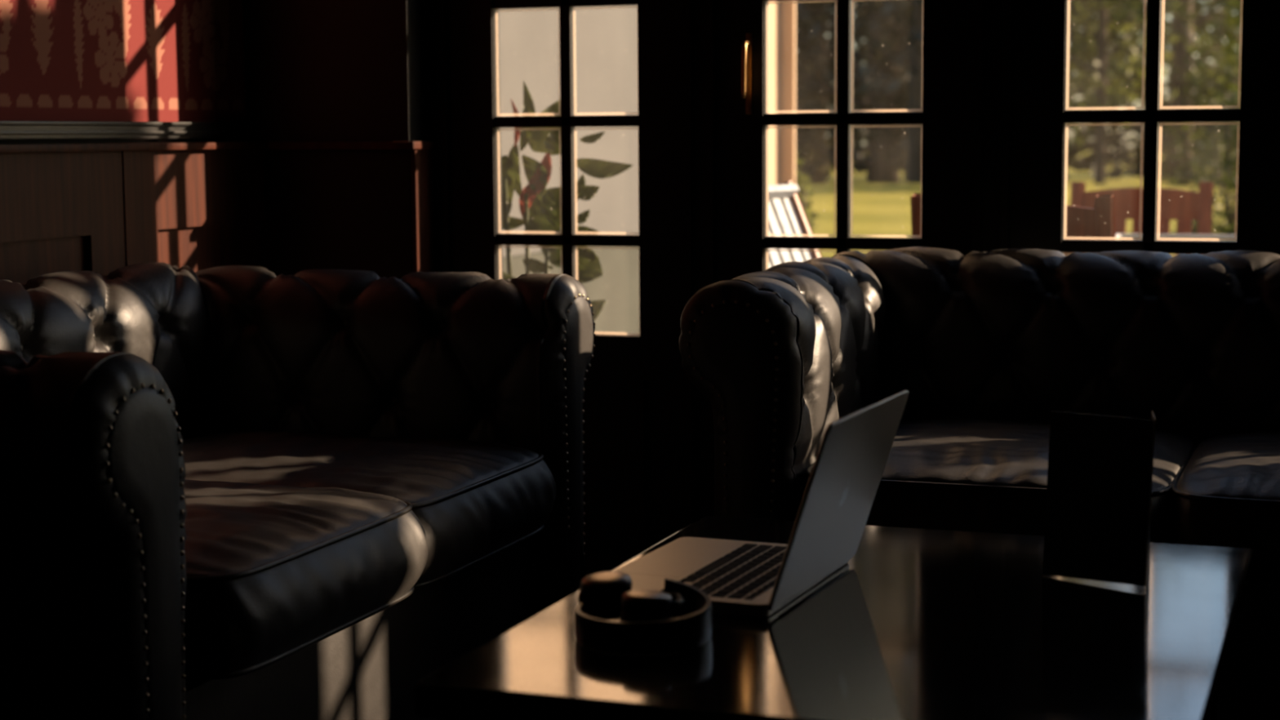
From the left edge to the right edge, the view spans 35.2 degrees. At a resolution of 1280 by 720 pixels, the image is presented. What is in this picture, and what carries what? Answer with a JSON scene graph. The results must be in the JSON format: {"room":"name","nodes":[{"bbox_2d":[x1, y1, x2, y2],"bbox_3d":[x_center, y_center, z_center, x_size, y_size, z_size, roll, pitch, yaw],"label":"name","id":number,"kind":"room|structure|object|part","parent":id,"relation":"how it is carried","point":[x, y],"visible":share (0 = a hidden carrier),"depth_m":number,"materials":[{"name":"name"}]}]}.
{"room":"living room","nodes":[
{"label":"living room","id":0,"kind":"room"},
{"bbox_2d":[0,0,245,144],"bbox_3d":[-1.738,-0.481,1.951,0.122,2.500,5.170,2,7,20],"label":"wall","id":1,"kind":"structure","parent":0,"point":[73,60],"depth_m":3.85,"materials":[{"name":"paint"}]},
{"bbox_2d":[0,120,256,139],"bbox_3d":[-1.669,-0.222,1.955,0.026,0.033,5.170,2,7,20],"label":"trim","id":2,"kind":"structure","parent":1,"relation":"attached to","point":[9,130],"depth_m":3.81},
{"bbox_2d":[0,148,265,284],"bbox_3d":[-1.656,0.290,2.009,0.045,0.953,5.170,2,7,20],"label":"wall paneling","id":3,"kind":"structure","parent":1,"relation":"attached to","point":[102,212],"depth_m":3.81,"materials":[{"name":"brown wood"}]},
{"bbox_2d":[0,142,267,152],"bbox_3d":[-1.651,-0.190,1.952,0.062,0.014,5.170,2,7,20],"label":"trim","id":4,"kind":"structure","parent":1,"relation":"attached to","point":[201,145],"depth_m":3.77,"materials":[{"name":"brown wood"}]},
{"bbox_2d":[427,0,1279,554],"bbox_3d":[1.527,-0.679,3.523,5.190,2.500,0.054,2,7,20],"label":"wall","id":5,"kind":"structure","parent":0,"point":[993,70],"depth_m":4.04,"materials":[{"name":"black paint"}]},
{"bbox_2d":[242,0,430,279],"bbox_3d":[-0.642,-0.744,4.235,0.385,2.500,0.100,2,7,20],"label":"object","id":6,"kind":"structure","parent":5,"relation":"attached to","point":[315,70],"depth_m":4.21,"materials":[{"name":"black paint"}]},
{"bbox_2d":[266,141,438,272],"bbox_3d":[-0.602,-0.049,4.288,0.342,0.826,0.118,2,7,20],"label":"trim","id":7,"kind":"structure","parent":5,"relation":"attached to","point":[421,162],"depth_m":4.19,"materials":[{"name":"brown wood"}]},
{"bbox_2d":[492,0,639,279],"bbox_3d":[-0.150,-0.753,4.128,0.326,1.406,0.024,2,7,20],"label":"window","id":8,"kind":"structure","parent":5,"relation":"in","point":[567,121],"depth_m":4.16,"materials":[{"name":"black paint"}]},
{"bbox_2d":[583,551,637,575],"bbox_3d":[1.715,0.517,3.568,4.552,0.110,0.018,2,7,20],"label":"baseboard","id":9,"kind":"structure","parent":5,"relation":"attached to","point":[595,562],"depth_m":4.20,"materials":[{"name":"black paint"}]},
{"bbox_2d":[741,0,924,271],"bbox_3d":[0.376,-0.733,3.914,0.357,1.406,0.071,2,7,20],"label":"door","id":10,"kind":"structure","parent":5,"relation":"in","point":[843,118],"depth_m":3.96,"materials":[{"name":"black paint"}]},
{"bbox_3d":[0.209,-0.572,3.974,0.011,0.112,0.035,2,7,20],"label":"handle","id":11,"kind":"part","parent":10,"relation":"part of","materials":[{"name":"gold metal"}]},
{"bbox_3d":[0.216,-0.567,3.994,0.012,0.160,0.006,2,7,20],"label":"handle plate","id":12,"kind":"part","parent":10,"relation":"part of","materials":[{"name":"gold metal"}]},
{"bbox_2d":[1061,0,1244,253],"bbox_3d":[0.953,-0.717,3.732,0.326,1.406,0.024,2,7,20],"label":"window","id":13,"kind":"structure","parent":5,"relation":"in","point":[1152,115],"depth_m":3.76,"materials":[{"name":"black paint"}]},
{"bbox_3d":[0.654,0.880,1.238,5.250,0.080,5.470,2,7,20],"label":"floor","id":14,"kind":"structure","parent":0,"visible":0},
{"bbox_2d":[0,262,595,719],"bbox_3d":[-0.709,0.268,3.027,0.929,0.758,1.516,2,7,20],"label":"sofa","id":15,"kind":"object","parent":14,"relation":"on","point":[229,492],"visible":0.98,"depth_m":2.99,"materials":[{"name":"leather"}]},
{"bbox_3d":[-0.957,0.303,2.421,0.872,0.657,0.207,2,7,20],"label":"arm","id":16,"kind":"part","parent":15,"relation":"part of","materials":[{"name":"leather"}]},
{"bbox_3d":[-1.047,0.214,3.143,0.209,0.673,1.516,2,7,20],"label":"backrest","id":17,"kind":"part","parent":15,"relation":"part of","materials":[{"name":"leather"}]},
{"bbox_3d":[-0.549,0.333,2.271,0.012,0.613,0.146,2,7,20],"label":"arm panel","id":18,"kind":"part","parent":15,"relation":"part of","materials":[{"name":"leather"}]},
{"bbox_3d":[-0.549,0.327,2.270,0.003,0.607,0.150,2,7,20],"label":"nailhead trim","id":19,"kind":"part","parent":15,"relation":"part of","materials":[{"name":"gold metal"}]},
{"bbox_2d":[183,480,427,674],"bbox_3d":[-0.710,0.268,2.728,0.730,0.164,0.571,2,7,20],"label":"seat cushion","id":20,"kind":"object","parent":15,"relation":"on","point":[273,572],"depth_m":2.55,"materials":[{"name":"leather"}]},
{"bbox_2d":[182,431,556,583],"bbox_3d":[-0.536,0.223,3.258,0.696,0.164,0.571,2,7,20],"label":"seat cushion","id":21,"kind":"object","parent":15,"relation":"on","point":[476,496],"depth_m":3.17,"materials":[{"name":"leather"}]},
{"bbox_3d":[-0.514,0.162,3.644,0.872,0.658,0.207,2,7,20],"label":"arm","id":22,"kind":"part","parent":15,"relation":"part of","materials":[{"name":"leather"}]},
{"bbox_3d":[-0.102,0.192,3.503,0.012,0.613,0.146,2,7,20],"label":"arm panel","id":23,"kind":"part","parent":15,"relation":"part of","materials":[{"name":"leather"}]},
{"bbox_3d":[-0.102,0.187,3.502,0.003,0.607,0.150,2,7,20],"label":"nailhead trim","id":24,"kind":"part","parent":15,"relation":"part of","materials":[{"name":"gold metal"}]},
{"bbox_2d":[414,515,1253,719],"bbox_3d":[0.265,0.499,2.154,0.690,0.480,0.860,2,7,20],"label":"coffee table","id":25,"kind":"object","parent":14,"relation":"on","point":[918,624],"visible":0.73,"depth_m":1.95,"materials":[{"name":"black"}]},
{"bbox_2d":[574,571,712,654],"bbox_3d":[-0.003,0.249,2.004,0.149,0.052,0.142,2,7,20],"label":"headphones","id":26,"kind":"object","parent":25,"relation":"on","point":[678,618],"visible":1,"depth_m":1.97,"materials":[{"name":"black plastic"}]},
{"bbox_2d":[583,595,622,620],"bbox_3d":[-0.033,0.247,2.051,0.055,0.023,0.055,-1,9,20],"label":"cushion","id":27,"kind":"object","parent":26,"relation":"on","point":[607,607],"depth_m":2.03,"materials":[{"name":"black"}]},
{"bbox_2d":[619,609,672,622],"bbox_3d":[0.006,0.258,1.985,0.052,0.023,0.052,4,5,19],"label":"cushion","id":28,"kind":"object","parent":26,"relation":"on","point":[625,615],"depth_m":1.96,"materials":[{"name":"black"}]},
{"bbox_2d":[613,390,908,617],"bbox_3d":[0.121,0.146,2.229,0.281,0.206,0.304,2,7,23],"label":"laptop","id":29,"kind":"object","parent":25,"relation":"on","point":[751,579],"visible":0.91,"depth_m":2.19,"materials":[{"name":"metal"}]},
{"bbox_3d":[0.219,0.147,2.188,0.005,0.208,0.304,21,14,19],"label":"lid","id":30,"kind":"part","parent":29,"relation":"part of","materials":[{"name":"grey metal"}]},
{"bbox_2d":[1042,410,1155,589],"bbox_3d":[0.509,0.151,2.237,0.123,0.186,0.081,2,7,20],"label":"folded card","id":31,"kind":"object","parent":25,"relation":"on","point":[1100,469],"visible":1,"depth_m":2.23,"materials":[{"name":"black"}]},
{"bbox_3d":[0.563,0.153,2.219,0.006,0.185,0.079,1,7,16],"label":"panel","id":32,"kind":"part","parent":31,"relation":"part of","materials":[{"name":"black"}]},
{"bbox_3d":[0.659,0.483,2.405,0.056,0.449,0.056,2,7,20],"label":"leg","id":33,"kind":"part","parent":25,"relation":"part of","materials":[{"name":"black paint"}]},
{"bbox_2d":[678,246,1279,719],"bbox_3d":[1.174,0.227,3.242,2.107,0.766,0.860,2,7,20],"label":"sofa","id":34,"kind":"object","parent":14,"relation":"on","point":[984,346],"visible":0.59,"depth_m":3.48,"materials":[{"name":"leather"}]},
{"bbox_3d":[0.146,0.216,3.179,0.150,0.624,0.003,2,7,20],"label":"nailhead trim","id":35,"kind":"part","parent":34,"relation":"part of","materials":[{"name":"black metal"}]},
{"bbox_3d":[0.146,0.219,3.180,0.146,0.626,0.012,2,7,20],"label":"arm panel","id":36,"kind":"part","parent":34,"relation":"part of","materials":[{"name":"leather"}]},
{"bbox_3d":[0.288,0.160,3.566,0.218,0.670,0.832,2,7,20],"label":"arm","id":37,"kind":"part","parent":34,"relation":"part of","materials":[{"name":"leather"}]},
{"bbox_2d":[804,418,1192,543],"bbox_3d":[0.609,0.207,3.336,0.576,0.163,0.656,2,7,20],"label":"seat cushion","id":38,"kind":"object","parent":34,"relation":"on","point":[975,475],"depth_m":3.09,"materials":[{"name":"leather"}]},
{"bbox_3d":[1.284,0.150,3.539,2.091,0.681,0.213,2,7,20],"label":"backrest","id":39,"kind":"part","parent":34,"relation":"part of","materials":[{"name":"leather"}]},
{"bbox_2d":[1169,431,1279,582],"bbox_3d":[1.140,0.225,3.145,0.576,0.163,0.656,2,7,20],"label":"seat cushion","id":40,"kind":"object","parent":34,"relation":"on","point":[1224,486],"depth_m":2.96,"materials":[{"name":"leather"}]},
{"label":"outside","id":41,"kind":"structure","parent":0,"visible":0},
{"bbox_3d":[4.358,0.487,5.520,13.500,0.100,5.230,2,7,20],"label":"terrace","id":42,"kind":"object","parent":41,"visible":0},
{"bbox_2d":[501,80,633,320],"bbox_3d":[-0.247,-0.059,4.812,0.407,1.205,0.407,5,8,39],"label":"potted plant","id":43,"kind":"object","parent":42,"relation":"on","point":[540,208],"visible":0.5,"depth_m":4.77,"materials":[{"name":"green plant"}]},
{"bbox_3d":[-0.298,-0.125,4.804,0.049,0.621,0.018,-1,6,-3],"label":"stem","id":44,"kind":"part","parent":43,"relation":"part of","materials":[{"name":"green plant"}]},
{"bbox_3d":[-0.260,-0.106,4.807,0.021,0.580,0.021,5,9,42],"label":"stem","id":45,"kind":"part","parent":43,"relation":"part of","materials":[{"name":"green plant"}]},
{"bbox_3d":[-0.227,-0.066,4.811,0.029,0.500,0.018,-1,6,-3],"label":"stem","id":46,"kind":"part","parent":43,"relation":"part of","materials":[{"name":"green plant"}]},
{"bbox_2d":[498,0,795,334],"bbox_3d":[-0.587,-2.055,6.960,1.266,4.700,3.850,2,7,20],"label":"house wing","id":47,"kind":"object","parent":42,"relation":"on","point":[606,68],"visible":0.03,"depth_m":6.70},
{"bbox_2d":[768,180,822,268],"bbox_3d":[0.759,0.017,5.246,1.314,0.944,0.540,5,8,38],"label":"lounger","id":48,"kind":"object","parent":42,"relation":"on","point":[787,217],"visible":0.06,"depth_m":5.69,"materials":[{"name":"white wood"}]},
{"bbox_3d":[0.275,-0.447,5.576,0.086,0.068,0.470,5,8,38],"label":"head rail","id":49,"kind":"part","parent":48,"relation":"part of","materials":[{"name":"white wood"}]},
{"bbox_3d":[0.518,-0.214,5.731,0.309,0.587,0.028,5,8,38],"label":"frame","id":50,"kind":"part","parent":48,"relation":"part of","materials":[{"name":"white wood"}]},
{"bbox_2d":[910,192,1115,256],"bbox_3d":[1.002,0.027,5.213,0.500,0.929,0.622,2,7,20],"label":"garden chair","id":51,"kind":"object","parent":42,"relation":"on","point":[1097,223],"visible":0.06,"depth_m":4.84,"materials":[{"name":"brown wood"}]},
{"bbox_3d":[0.713,0.045,5.067,0.046,0.929,0.149,2,7,20],"label":"post","id":52,"kind":"part","parent":51,"relation":"part of","materials":[{"name":"brown wood"}]},
{"bbox_3d":[0.905,-0.328,4.910,0.420,0.112,0.026,2,7,20],"label":"crest rail","id":53,"kind":"part","parent":51,"relation":"part of","materials":[{"name":"brown wood"}]},
{"bbox_3d":[1.131,0.059,4.917,0.046,0.929,0.149,2,7,20],"label":"post","id":54,"kind":"part","parent":51,"relation":"part of","materials":[{"name":"brown wood"}]},
{"bbox_2d":[1070,182,1213,255],"bbox_3d":[1.690,-0.157,6.955,0.500,0.900,0.622,2,7,20],"label":"fence","id":55,"kind":"object","parent":42,"relation":"on","point":[1184,206],"visible":0.13,"depth_m":7.14,"materials":[{"name":"brown wood"}]},
{"bbox_3d":[1.562,-0.189,7.251,0.046,0.900,0.149,2,7,20],"label":"post","id":56,"kind":"part","parent":55,"relation":"part of","materials":[{"name":"brown wood"}]},
{"bbox_3d":[1.782,-0.556,7.174,0.420,0.112,0.026,2,7,20],"label":"crest rail","id":57,"kind":"part","parent":55,"relation":"part of","materials":[{"name":"brown wood"}]},
{"bbox_3d":[1.979,-0.175,7.101,0.046,0.900,0.149,2,7,20],"label":"post","id":58,"kind":"part","parent":55,"relation":"part of","materials":[{"name":"brown wood"}]},
{"bbox_2d":[1091,233,1236,253],"bbox_3d":[1.923,0.013,6.098,1.040,0.748,0.640,2,7,20],"label":"garden table","id":59,"kind":"object","parent":42,"relation":"on","point":[1215,237],"visible":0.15,"depth_m":6.44,"materials":[{"name":"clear glass"}]},
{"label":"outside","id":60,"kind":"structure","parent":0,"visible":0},
{"bbox_2d":[799,151,1237,257],"bbox_3d":[19.530,-6.000,61.237,85.000,0.339,111.000,2,7,20],"label":"lawn","id":61,"kind":"structure","parent":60,"point":[877,210],"depth_m":26.74,"materials":[{"name":"green plant"}]},
{"bbox_2d":[795,151,819,228],"bbox_3d":[0.855,-0.663,11.391,0.374,1.034,0.372,-4,7,-27],"label":"bush","id":62,"kind":"object","parent":61,"relation":"on","point":[802,179],"visible":0.07,"depth_m":11.34,"materials":[{"name":"green plant"}]},
{"bbox_3d":[0.860,-0.552,11.394,0.160,0.812,0.164,2,7,20],"label":"stem","id":63,"kind":"part","parent":62,"relation":"part of","materials":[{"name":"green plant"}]},
{"bbox_2d":[795,5,909,181],"bbox_3d":[3.312,-13.796,43.649,10.072,20.048,10.752,2,7,20],"label":"conifer","id":64,"kind":"object","parent":61,"relation":"on","point":[828,110],"visible":0.02,"depth_m":43.63,"materials":[{"name":"green plant"}]},
{"bbox_2d":[795,0,910,184],"bbox_3d":[3.076,-11.213,38.699,9.686,16.015,7.682,2,7,20],"label":"conifer","id":65,"kind":"object","parent":61,"relation":"on","point":[819,177],"visible":0.05,"depth_m":38.79,"materials":[{"name":"green plant"}]},
{"bbox_2d":[795,0,911,183],"bbox_3d":[4.253,-11.553,36.444,8.793,17.176,8.994,-1,6,-7],"label":"conifer","id":66,"kind":"object","parent":61,"relation":"on","point":[882,164],"visible":0.37,"depth_m":36.18,"materials":[{"name":"green plant"}]},
{"bbox_2d":[808,0,924,183],"bbox_3d":[4.684,-9.758,32.540,9.154,14.469,8.743,2,7,20],"label":"broadleaf tree","id":67,"kind":"object","parent":61,"relation":"on","point":[913,20],"visible":0.38,"depth_m":33.02,"materials":[{"name":"green plant"}]},
{"bbox_3d":[4.679,-10.463,32.462,9.154,13.050,8.743,2,7,20],"label":"crown","id":68,"kind":"part","parent":67,"relation":"part of","materials":[{"name":"green plant"}]},
{"bbox_2d":[825,0,1208,182],"bbox_3d":[7.809,-14.142,43.193,11.016,20.775,10.792,2,7,20],"label":"conifer","id":69,"kind":"object","parent":61,"relation":"on","point":[1140,91],"visible":0.02,"depth_m":41.66,"materials":[{"name":"green plant"}]},
{"bbox_2d":[907,0,1141,155],"bbox_3d":[8.168,-7.594,35.740,6.187,9.408,6.496,-3,7,-24],"label":"broadleaf tree","id":70,"kind":"object","parent":61,"relation":"on","point":[1076,138],"visible":0.08,"depth_m":35.66,"materials":[{"name":"green plant"}]},
{"bbox_2d":[1066,0,1186,184],"bbox_3d":[7.333,-6.488,33.071,4.032,7.813,4.179,2,7,20],"label":"broadleaf tree","id":71,"kind":"object","parent":61,"relation":"on","point":[1100,60],"visible":0.73,"depth_m":33.05,"materials":[{"name":"green plant"}]},
{"bbox_2d":[1065,0,1243,183],"bbox_3d":[8.198,-11.270,36.547,8.134,16.536,7.895,2,7,20],"label":"conifer","id":72,"kind":"object","parent":61,"relation":"on","point":[1086,164],"visible":0.13,"depth_m":36.51,"materials":[{"name":"green plant"}]},
{"bbox_2d":[1066,0,1243,186],"bbox_3d":[8.974,-6.415,33.368,5.213,7.584,4.957,-1,6,-8],"label":"broadleaf tree","id":73,"kind":"object","parent":61,"relation":"on","point":[1179,46],"visible":0.38,"depth_m":33.62,"materials":[{"name":"green plant"}]},
{"bbox_3d":[8.970,-7.038,33.298,5.213,6.329,4.957,-1,6,-8],"label":"crown","id":74,"kind":"part","parent":73,"relation":"part of","materials":[{"name":"green plant"}]},
{"bbox_2d":[1070,0,1239,161],"bbox_3d":[13.710,-9.450,49.481,9.514,9.976,8.539,2,7,20],"label":"broadleaf tree","id":75,"kind":"object","parent":61,"relation":"on","point":[1172,15],"visible":0.02,"depth_m":49.91,"materials":[{"name":"green plant"}]},
{"bbox_2d":[1114,0,1243,186],"bbox_3d":[9.956,-5.926,32.310,4.965,6.831,4.943,2,7,20],"label":"weeping tree","id":76,"kind":"object","parent":61,"relation":"on","point":[1194,77],"visible":0.45,"depth_m":32.82,"materials":[{"name":"green plant"}]},
{"bbox_2d":[1189,83,1240,235],"bbox_3d":[6.187,-2.059,21.070,0.957,1.647,0.995,2,7,20],"label":"bush","id":77,"kind":"object","parent":61,"relation":"on","point":[1229,212],"visible":0.38,"depth_m":20.95,"materials":[{"name":"green plant"}]},
{"bbox_3d":[6.197,-1.890,21.073,0.491,1.255,0.503,2,7,20],"label":"stem","id":78,"kind":"part","parent":77,"relation":"part of","materials":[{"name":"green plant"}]},
{"bbox_2d":[1202,21,1242,130],"bbox_3d":[17.823,-8.636,50.723,9.745,8.027,9.112,2,7,20],"label":"broadleaf tree","id":79,"kind":"object","parent":61,"relation":"on","point":[1216,40],"visible":0.02,"depth_m":49.89,"materials":[{"name":"green plant"}]}
]}

